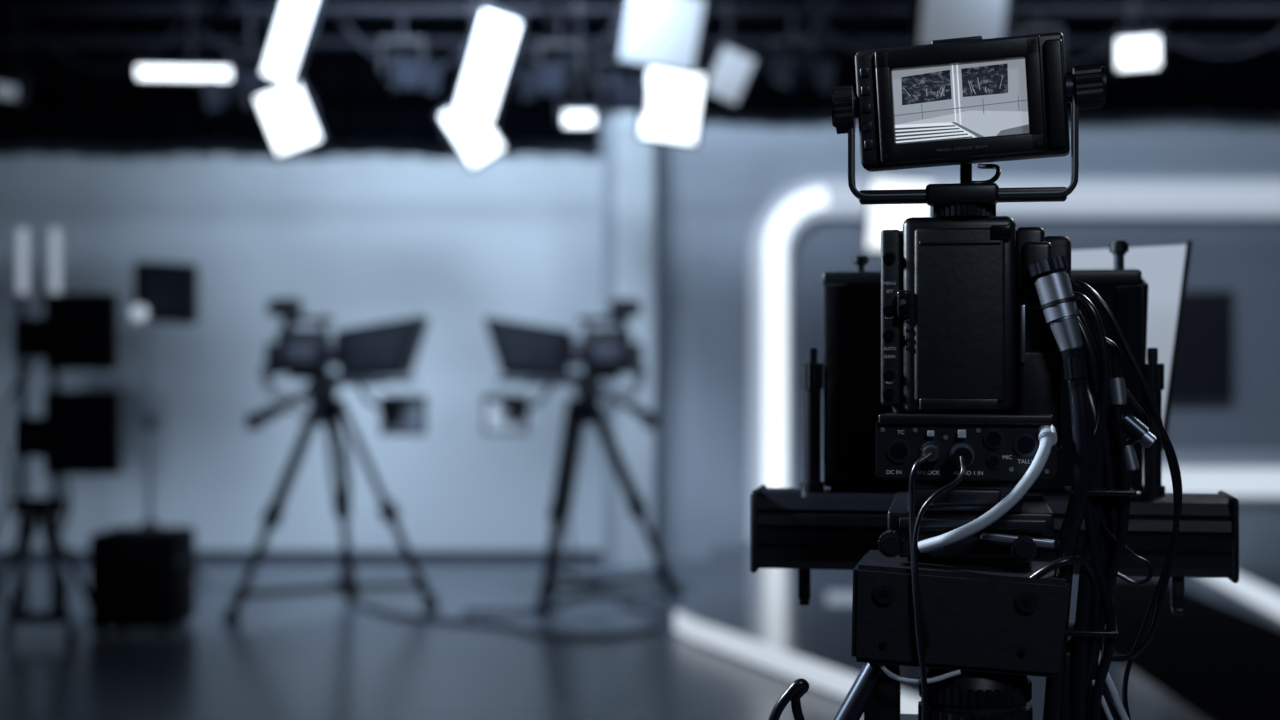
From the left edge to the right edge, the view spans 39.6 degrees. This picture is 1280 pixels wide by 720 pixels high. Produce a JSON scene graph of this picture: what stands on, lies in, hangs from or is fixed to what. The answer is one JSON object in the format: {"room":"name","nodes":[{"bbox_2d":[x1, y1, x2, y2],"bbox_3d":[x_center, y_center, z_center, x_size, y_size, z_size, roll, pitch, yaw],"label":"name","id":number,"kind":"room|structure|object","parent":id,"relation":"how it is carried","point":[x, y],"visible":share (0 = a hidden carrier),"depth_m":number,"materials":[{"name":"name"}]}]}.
{"room":"studio","nodes":[
{"label":"studio","id":0,"kind":"room"},
{"bbox_2d":[0,115,602,549],"bbox_3d":[-2.500,-0.870,11.500,5.000,4.300,0.200,0,0,0],"label":"wall","id":1,"kind":"structure","parent":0,"point":[360,233],"depth_m":11.40,"materials":[{"name":"grey paint"}]},
{"bbox_2d":[0,550,602,559],"bbox_3d":[-2.615,1.250,11.390,4.770,0.060,0.020,0,0,0],"label":"baseboard","id":2,"kind":"structure","parent":1,"relation":"attached to","point":[4,554],"depth_m":11.38,"materials":[{"name":"grey"}]},
{"bbox_2d":[616,106,654,566],"bbox_3d":[-0.030,-0.320,11.190,0.240,3.200,0.420,0,0,0],"label":"pillar","id":3,"kind":"structure","parent":1,"relation":"attached to","point":[635,158],"depth_m":10.98,"materials":[{"name":"paint"}]},
{"bbox_2d":[603,109,615,565],"bbox_3d":[-0.188,-0.320,11.225,0.085,3.200,0.350,0,0,0],"label":"pillar","id":4,"kind":"object","parent":3,"relation":"attached to","point":[609,116],"depth_m":11.05,"materials":[{"name":"grey paint"}]},
{"bbox_2d":[0,560,863,719],"bbox_3d":[0.500,1.330,4.300,11.000,0.100,14.600,0,0,0],"label":"floor","id":5,"kind":"structure","parent":0,"point":[315,655],"depth_m":7.70,"materials":[{"name":"plastic"}]},
{"bbox_2d":[0,228,121,648],"bbox_3d":[-2.657,0.340,8.100,0.617,1.880,0.494,0,0,0],"label":"stand","id":6,"kind":"object","parent":5,"relation":"on","point":[80,432],"visible":0.99,"depth_m":8.00,"materials":[{"name":"black metal"}]},
{"bbox_2d":[45,293,118,369],"bbox_3d":[-2.548,-0.128,8.047,0.370,0.345,0.106,0,0,0],"label":"monitor","id":7,"kind":"object","parent":6,"relation":"on","point":[82,329],"depth_m":7.99,"materials":[{"name":"black glass"}]},
{"bbox_2d":[45,391,121,473],"bbox_3d":[-2.541,0.328,8.047,0.385,0.375,0.106,0,0,0],"label":"monitor","id":8,"kind":"object","parent":6,"relation":"on","point":[83,429],"depth_m":7.99,"materials":[{"name":"black glass"}]},
{"bbox_2d":[87,527,196,634],"bbox_3d":[-2.360,1.045,8.445,0.410,0.470,0.420,0,0,0],"label":"flight case","id":9,"kind":"object","parent":5,"relation":"on","point":[140,577],"visible":1,"depth_m":8.25,"materials":[{"name":"plastic"}]},
{"bbox_2d":[131,261,207,581],"bbox_3d":[-2.794,0.351,10.346,0.624,1.850,0.624,0,0,0],"label":"stand","id":10,"kind":"object","parent":5,"relation":"on","point":[163,292],"visible":0.7,"depth_m":10.24,"materials":[{"name":"black metal"}]},
{"bbox_2d":[223,298,438,622],"bbox_3d":[-1.537,0.482,9.210,1.008,1.595,1.110,0,0,0],"label":"camera","id":11,"kind":"object","parent":5,"relation":"on","point":[365,354],"visible":1,"depth_m":9.02,"materials":[{"name":"black plastic"}]},
{"bbox_2d":[267,300,272,314],"bbox_3d":[-1.877,-0.268,9.090,0.040,0.075,0.120,0,0,0],"label":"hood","id":12,"kind":"object","parent":11,"relation":"attached to","point":[270,302],"depth_m":9.03,"materials":[{"name":"grey"}]},
{"bbox_2d":[309,399,346,422],"bbox_3d":[-1.597,0.260,9.100,0.190,0.120,0.190,0,0,0],"label":"bowl","id":13,"kind":"object","parent":11,"relation":"on","point":[321,410],"depth_m":9.04,"materials":[{"name":"black metal"}]},
{"bbox_2d":[331,326,416,382],"bbox_3d":[-1.352,-0.028,9.100,0.390,0.285,0.400,0,0,0],"label":"hood","id":14,"kind":"object","parent":11,"relation":"attached to","point":[363,354],"depth_m":8.94,"materials":[{"name":"black plastic"}]},
{"bbox_2d":[380,395,384,434],"bbox_3d":[-1.307,0.280,9.030,0.020,0.200,0.040,0,0,0],"label":"monitor","id":15,"kind":"object","parent":11,"relation":"on","point":[382,398],"depth_m":9.01,"materials":[{"name":"grey"}]},
{"bbox_2d":[335,316,429,377],"bbox_3d":[-1.323,-0.065,9.100,0.447,0.309,0.397,0,0,0],"label":"hood","id":16,"kind":"object","parent":11,"relation":"attached to","point":[390,348],"depth_m":8.94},
{"bbox_2d":[380,395,425,398],"bbox_3d":[-1.202,0.190,9.030,0.230,0.020,0.040,0,0,0],"label":"monitor","id":17,"kind":"object","parent":11,"relation":"on","point":[382,396],"depth_m":9.01,"materials":[{"name":"grey"}]},
{"bbox_2d":[380,431,425,434],"bbox_3d":[-1.202,0.370,9.030,0.230,0.020,0.040,0,0,0],"label":"monitor","id":18,"kind":"object","parent":11,"relation":"on","point":[381,432],"depth_m":9.01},
{"bbox_2d":[385,399,421,430],"bbox_3d":[-1.202,0.280,9.033,0.190,0.160,0.015,0,0,0],"label":"screen","id":19,"kind":"object","parent":11,"relation":"on","point":[400,414],"depth_m":9.02,"materials":[{"name":"black glass"}]},
{"bbox_2d":[422,395,425,434],"bbox_3d":[-1.097,0.280,9.030,0.020,0.200,0.040,0,0,0],"label":"monitor","id":20,"kind":"object","parent":11,"relation":"on","point":[423,396],"depth_m":9.01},
{"bbox_2d":[358,600,667,638],"bbox_3d":[-0.662,1.268,8.719,1.594,0.024,1.170,0,0,0],"label":"cable","id":21,"kind":"object","parent":5,"relation":"on","point":[663,616],"visible":1,"depth_m":8.55,"materials":[{"name":"black rubber"}]},
{"bbox_2d":[462,592,664,612],"bbox_3d":[-0.406,1.268,9.307,1.069,0.022,0.571,0,0,-9],"label":"cable","id":22,"kind":"object","parent":5,"relation":"on","point":[660,602],"visible":0.99,"depth_m":9.23,"materials":[{"name":"black rubber"}]},
{"bbox_2d":[483,299,681,614],"bbox_3d":[-0.319,0.482,9.358,0.940,1.595,0.908,0,0,13],"label":"camera","id":23,"kind":"object","parent":5,"relation":"on","point":[543,354],"visible":1,"depth_m":9.12,"materials":[{"name":"black plastic"}]},
{"bbox_2d":[483,395,486,433],"bbox_3d":[-0.795,0.280,9.130,0.020,0.200,0.040,0,0,0],"label":"monitor","id":24,"kind":"object","parent":23,"relation":"on","point":[484,396],"depth_m":9.11,"materials":[{"name":"grey"}]},
{"bbox_2d":[483,395,527,398],"bbox_3d":[-0.690,0.190,9.130,0.230,0.020,0.040,0,0,0],"label":"monitor","id":25,"kind":"object","parent":23,"relation":"on","point":[484,396],"depth_m":9.11,"materials":[{"name":"grey"}]},
{"bbox_2d":[487,399,523,429],"bbox_3d":[-0.690,0.280,9.133,0.190,0.160,0.015,0,0,0],"label":"screen","id":26,"kind":"object","parent":23,"relation":"on","point":[502,414],"depth_m":9.12,"materials":[{"name":"white glass"}]},
{"bbox_2d":[483,430,527,433],"bbox_3d":[-0.690,0.370,9.130,0.230,0.020,0.040,0,0,0],"label":"monitor","id":27,"kind":"object","parent":23,"relation":"on","point":[484,431],"depth_m":9.11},
{"bbox_2d":[524,398,527,433],"bbox_3d":[-0.585,0.280,9.130,0.020,0.200,0.040,0,0,0],"label":"monitor","id":28,"kind":"object","parent":23,"relation":"on","point":[525,399],"depth_m":9.11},
{"bbox_2d":[484,317,573,377],"bbox_3d":[-0.569,-0.065,9.200,0.447,0.309,0.397,0,0,0],"label":"hood","id":29,"kind":"object","parent":23,"relation":"attached to","point":[521,349],"depth_m":9.04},
{"bbox_2d":[495,326,574,382],"bbox_3d":[-0.540,-0.028,9.200,0.390,0.285,0.400,0,0,0],"label":"hood","id":30,"kind":"object","parent":23,"relation":"attached to","point":[543,354],"depth_m":9.04,"materials":[{"name":"black plastic"}]},
{"bbox_2d":[565,398,599,421],"bbox_3d":[-0.295,0.260,9.200,0.190,0.120,0.190,0,0,0],"label":"bowl","id":31,"kind":"object","parent":23,"relation":"on","point":[577,409],"depth_m":9.13,"materials":[{"name":"black metal"}]},
{"bbox_2d":[674,547,1279,719],"bbox_3d":[3.030,1.226,7.697,5.739,0.108,7.007,0,0,0],"label":"stage","id":32,"kind":"object","parent":5,"relation":"on","point":[1219,659],"visible":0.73,"depth_m":7.61,"materials":[{"name":"grey"}]},
{"bbox_2d":[864,176,933,252],"bbox_3d":[1.224,0.173,8.130,0.419,2.004,0.320,0,0,0],"label":"panel","id":33,"kind":"object","parent":32,"relation":"on","point":[879,217],"visible":0.43,"depth_m":7.99,"materials":[{"name":"grey"}]},
{"bbox_2d":[1136,451,1279,569],"bbox_3d":[4.000,0.860,10.250,2.400,0.640,0.700,0,0,0],"label":"desk","id":34,"kind":"object","parent":32,"relation":"on","point":[1253,477],"visible":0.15,"depth_m":9.97,"materials":[{"name":"white laminate"}]},
{"bbox_2d":[750,32,1238,719],"bbox_3d":[0.377,0.478,2.076,1.334,1.603,0.757,0,0,10],"label":"broadcast camera","id":35,"kind":"object","parent":5,"relation":"on","point":[994,392],"visible":1,"depth_m":1.77,"materials":[{"name":"black plastic"}]},
{"bbox_2d":[880,589,888,598],"bbox_3d":[0.239,0.229,1.741,0.009,0.010,0.002,0,0,10],"label":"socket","id":36,"kind":"object","parent":35,"relation":"attached to","point":[884,593],"depth_m":1.74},
{"bbox_2d":[887,429,1037,467],"bbox_3d":[0.320,0.087,1.765,0.146,0.039,0.032,0,0,0],"label":"socket","id":37,"kind":"object","parent":35,"relation":"attached to","point":[906,448],"depth_m":1.76,"materials":[{"name":"grey metal"}]},
{"bbox_2d":[822,240,1142,490],"bbox_3d":[0.396,0.005,2.082,0.361,0.290,0.104,0,0,0],"label":"hood","id":38,"kind":"object","parent":35,"relation":"attached to","point":[853,405],"depth_m":2.09,"materials":[{"name":"black plastic"}]},
{"bbox_2d":[1023,597,1031,607],"bbox_3d":[0.374,0.234,1.716,0.009,0.010,0.002,0,0,10],"label":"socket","id":39,"kind":"object","parent":35,"relation":"attached to","point":[1027,601],"depth_m":1.72,"materials":[{"name":"black"}]},
{"bbox_2d":[655,112,1279,559],"bbox_3d":[3.000,-0.870,11.500,6.000,4.300,0.200,0,0,0],"label":"wall","id":40,"kind":"structure","parent":0,"point":[710,196],"depth_m":11.40,"materials":[{"name":"grey paint"}]},
{"bbox_2d":[749,178,1279,540],"bbox_3d":[2.825,0.005,11.315,4.250,2.310,0.160,0,0,0],"label":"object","id":41,"kind":"object","parent":40,"relation":"attached to","point":[811,228],"visible":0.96,"depth_m":11.36,"materials":[{"name":"glowing white light"},{"name":"diffuser plastic"}]},
{"bbox_2d":[1172,291,1233,400],"bbox_3d":[3.550,-0.090,11.316,0.440,0.700,0.079,0,0,0],"label":"wall monitor","id":42,"kind":"object","parent":40,"relation":"attached to","point":[1205,360],"visible":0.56,"depth_m":11.28,"materials":[{"name":"black glass"}]},
{"bbox_3d":[0.500,-3.070,4.300,11.000,0.100,14.600,0,0,0],"label":"ceiling","id":43,"kind":"structure","parent":0,"visible":0},
{"bbox_2d":[0,47,270,145],"bbox_3d":[-3.170,-1.656,11.200,1.696,0.616,0.060,0,0,0],"label":"drape","id":44,"kind":"object","parent":43,"relation":"hanging from","point":[66,101],"depth_m":11.20,"materials":[{"name":"black fabric"}]},
{"bbox_2d":[315,15,399,37],"bbox_3d":[-1.775,-2.095,11.200,0.528,0.138,0.060,0,0,0],"label":"drape","id":45,"kind":"object","parent":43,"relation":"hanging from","point":[364,26],"depth_m":11.20,"materials":[{"name":"black fabric"}]},
{"bbox_2d":[300,47,464,146],"bbox_3d":[-1.618,-1.652,11.200,1.030,0.622,0.060,0,0,0],"label":"drape","id":46,"kind":"object","parent":43,"relation":"hanging from","point":[356,98],"depth_m":11.20,"materials":[{"name":"black fabric"}]},
{"bbox_2d":[405,15,471,37],"bbox_3d":[-1.266,-2.095,11.200,0.415,0.138,0.060,0,0,0],"label":"drape","id":47,"kind":"object","parent":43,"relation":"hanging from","point":[416,26],"depth_m":11.20,"materials":[{"name":"black fabric"}]},
{"bbox_2d":[495,51,598,145],"bbox_3d":[-0.584,-1.643,11.200,0.647,0.591,0.060,0,0,0],"label":"drape","id":48,"kind":"object","parent":43,"relation":"hanging from","point":[535,119],"depth_m":11.20,"materials":[{"name":"black fabric"}]},
{"bbox_2d":[599,0,645,108],"bbox_3d":[-0.055,-2.275,10.903,0.390,1.470,0.053,0,0,0],"label":"drape","id":49,"kind":"object","parent":43,"relation":"hanging from","point":[605,21],"visible":0.12,"depth_m":10.91,"materials":[{"name":"black fabric"}]},
{"bbox_2d":[0,0,1279,71],"bbox_3d":[0.500,-2.264,8.500,10.800,1.513,4.400,0,0,0],"label":"grid","id":50,"kind":"object","parent":43,"relation":"hanging from","point":[549,9],"visible":0.54,"depth_m":9.41,"materials":[{"name":"black paint"}]},
{"bbox_2d":[0,2,29,103],"bbox_3d":[-3.277,-1.602,9.284,0.210,0.546,0.201,0,0,0],"label":"panel light","id":51,"kind":"object","parent":50,"relation":"hanging from","point":[13,91],"visible":1,"depth_m":9.23,"materials":[{"name":"black paint"}]},
{"bbox_2d":[0,83,16,99],"bbox_3d":[-3.285,-1.391,9.197,0.120,0.070,0.014,10,12,0],"label":"diffuser","id":52,"kind":"object","parent":51,"relation":"attached to","point":[8,91],"depth_m":9.19,"materials":[{"name":"grey"}]},
{"bbox_2d":[131,2,239,82],"bbox_3d":[-2.359,-1.654,9.285,0.554,0.441,0.200,0,0,0],"label":"panel light","id":53,"kind":"object","parent":50,"relation":"hanging from","point":[175,72],"visible":0.96,"depth_m":9.19,"materials":[{"name":"glowing light emitter"},{"name":"plastic diffuser"}]},
{"bbox_2d":[137,66,229,79],"bbox_3d":[-2.360,-1.484,9.197,0.480,0.060,0.014,1,12,0],"label":"diffuser","id":54,"kind":"object","parent":53,"relation":"attached to","point":[143,72],"depth_m":9.19,"materials":[{"name":"white plastic"}]},
{"bbox_2d":[201,14,275,110],"bbox_3d":[-2.073,-1.562,9.288,0.247,0.556,0.410,0,0,20],"label":"spotlight","id":55,"kind":"object","parent":50,"relation":"hanging from","point":[238,92],"visible":0.8,"depth_m":9.23,"materials":[{"name":"black paint"}]},
{"bbox_2d":[252,77,325,157],"bbox_3d":[-1.824,-1.462,9.272,0.369,0.827,0.226,0,0,0],"label":"panel light","id":56,"kind":"object","parent":50,"relation":"hanging from","point":[289,119],"visible":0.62,"depth_m":9.20,"materials":[{"name":"glowing light emitter"},{"name":"plastic diffuser"}]},
{"bbox_2d":[259,0,323,87],"bbox_3d":[-1.690,-1.601,8.664,0.335,0.548,0.242,0,0,0],"label":"panel light","id":57,"kind":"object","parent":50,"relation":"hanging from","point":[295,23],"visible":1,"depth_m":8.61,"materials":[{"name":"glowing light emitter"},{"name":"plastic diffuser"}]},
{"bbox_2d":[379,14,440,93],"bbox_3d":[-1.222,-1.608,9.289,0.247,0.464,0.407,0,0,-25],"label":"spotlight","id":58,"kind":"object","parent":50,"relation":"hanging from","point":[403,71],"visible":1,"depth_m":9.24,"materials":[{"name":"black paint"}]},
{"bbox_2d":[436,2,507,171],"bbox_3d":[-0.874,-1.427,9.272,0.376,0.895,0.226,0,0,0],"label":"panel light","id":59,"kind":"object","parent":50,"relation":"hanging from","point":[476,144],"visible":0.68,"depth_m":9.20,"materials":[{"name":"glowing light emitter"},{"name":"plastic diffuser"}]},
{"bbox_2d":[441,109,502,166],"bbox_3d":[-0.869,-1.179,9.197,0.190,0.310,0.014,-32,12,0],"label":"diffuser","id":60,"kind":"object","parent":59,"relation":"attached to","point":[477,145],"depth_m":9.20,"materials":[{"name":"white plastic"}]},
{"bbox_2d":[450,0,526,128],"bbox_3d":[-0.737,-1.501,8.662,0.374,0.748,0.247,0,0,0],"label":"panel light","id":61,"kind":"object","parent":50,"relation":"hanging from","point":[490,60],"visible":1,"depth_m":8.59,"materials":[{"name":"glowing light emitter"},{"name":"plastic diffuser"}]},
{"bbox_2d":[518,14,582,100],"bbox_3d":[-0.442,-1.588,9.289,0.247,0.504,0.410,0,0,20],"label":"spotlight","id":62,"kind":"object","parent":50,"relation":"hanging from","point":[558,75],"visible":0.98,"depth_m":9.24,"materials":[{"name":"black paint"}]},
{"bbox_2d":[558,2,600,129],"bbox_3d":[-0.316,-1.535,9.284,0.222,0.680,0.201,0,0,0],"label":"panel light","id":63,"kind":"object","parent":50,"relation":"hanging from","point":[579,117],"visible":1,"depth_m":9.21,"materials":[{"name":"black paint"}]},
{"bbox_2d":[564,112,592,125],"bbox_3d":[-0.316,-1.246,9.197,0.150,0.070,0.014,0,12,0],"label":"diffuser","id":64,"kind":"object","parent":63,"relation":"attached to","point":[570,118],"depth_m":9.19,"materials":[{"name":"white plastic"}]},
{"bbox_2d":[595,14,648,115],"bbox_3d":[-0.109,-1.548,9.286,0.247,0.584,0.410,0,0,-10],"label":"spotlight","id":65,"kind":"object","parent":50,"relation":"hanging from","point":[617,91],"visible":0.94,"depth_m":9.22,"materials":[{"name":"black paint"}]},
{"bbox_2d":[615,0,708,75],"bbox_3d":[0.108,-1.628,8.670,0.460,0.494,0.230,0,0,0],"label":"panel light","id":66,"kind":"object","parent":50,"relation":"hanging from","point":[664,35],"visible":1,"depth_m":8.60,"materials":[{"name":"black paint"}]},
{"bbox_2d":[637,68,707,146],"bbox_3d":[0.169,-1.491,9.270,0.373,0.768,0.230,0,0,0],"label":"panel light","id":67,"kind":"object","parent":50,"relation":"hanging from","point":[676,100],"visible":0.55,"depth_m":9.19,"materials":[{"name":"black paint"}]},
{"bbox_2d":[705,2,760,108],"bbox_3d":[0.470,-1.591,9.275,0.315,0.569,0.220,0,0,0],"label":"panel light","id":68,"kind":"object","parent":50,"relation":"hanging from","point":[732,69],"visible":0.98,"depth_m":9.20,"materials":[{"name":"black paint"}]},
{"bbox_2d":[705,46,754,103],"bbox_3d":[0.466,-1.474,9.197,0.180,0.250,0.014,24,12,0],"label":"diffuser","id":69,"kind":"object","parent":68,"relation":"attached to","point":[731,71],"depth_m":9.19,"materials":[{"name":"grey"}]},
{"bbox_2d":[768,14,835,92],"bbox_3d":[0.823,-1.608,9.287,0.247,0.464,0.407,0,0,-20],"label":"spotlight","id":70,"kind":"object","parent":50,"relation":"hanging from","point":[786,69],"visible":1,"depth_m":9.23,"materials":[{"name":"black paint"}]},
{"bbox_2d":[912,0,1011,45],"bbox_3d":[1.565,-1.677,8.674,0.478,0.395,0.223,0,0,0],"label":"panel light","id":71,"kind":"object","parent":50,"relation":"hanging from","point":[933,19],"visible":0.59,"depth_m":8.59,"materials":[{"name":"black paint"}]},
{"bbox_2d":[1016,14,1062,35],"bbox_3d":[2.067,-1.632,9.293,0.247,0.416,0.410,0,0,30],"label":"spotlight","id":72,"kind":"object","parent":50,"relation":"hanging from","point":[1039,28],"visible":0.13,"depth_m":9.33,"materials":[{"name":"black paint"}]},
{"bbox_2d":[1107,2,1162,72],"bbox_3d":[2.574,-1.682,9.280,0.290,0.386,0.210,0,0,0],"label":"panel light","id":73,"kind":"object","parent":50,"relation":"hanging from","point":[1131,52],"visible":1,"depth_m":9.20,"materials":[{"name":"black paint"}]},
{"bbox_2d":[1118,37,1158,68],"bbox_3d":[2.577,-1.587,9.197,0.210,0.150,0.014,-4,12,0],"label":"diffuser","id":74,"kind":"object","parent":73,"relation":"attached to","point":[1133,52],"depth_m":9.19,"materials":[{"name":"grey plastic"}]},
{"bbox_2d":[731,15,789,37],"bbox_3d":[0.757,-2.095,11.200,0.364,0.138,0.060,0,0,0],"label":"drape","id":75,"kind":"object","parent":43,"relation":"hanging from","point":[742,26],"depth_m":11.21,"materials":[{"name":"black fabric"}]},
{"bbox_2d":[702,47,856,116],"bbox_3d":[0.876,-1.747,11.200,0.968,0.434,0.060,0,0,0],"label":"drape","id":76,"kind":"object","parent":43,"relation":"hanging from","point":[765,97],"depth_m":11.20,"materials":[{"name":"black fabric"}]},
{"bbox_2d":[1042,15,1126,37],"bbox_3d":[2.793,-2.095,11.200,0.528,0.138,0.060,0,0,0],"label":"drape","id":77,"kind":"object","parent":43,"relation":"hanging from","point":[1074,26],"depth_m":11.20,"materials":[{"name":"black fabric"}]},
{"bbox_2d":[1064,47,1279,115],"bbox_3d":[3.343,-1.750,11.200,1.351,0.427,0.060,0,0,0],"label":"drape","id":78,"kind":"object","parent":43,"relation":"hanging from","point":[1183,81],"depth_m":11.20,"materials":[{"name":"black fabric"}]},
{"bbox_2d":[1154,15,1279,37],"bbox_3d":[3.625,-2.095,11.200,0.785,0.138,0.060,0,0,0],"label":"drape","id":79,"kind":"object","parent":43,"relation":"hanging from","point":[1178,26],"depth_m":11.20,"materials":[{"name":"black fabric"}]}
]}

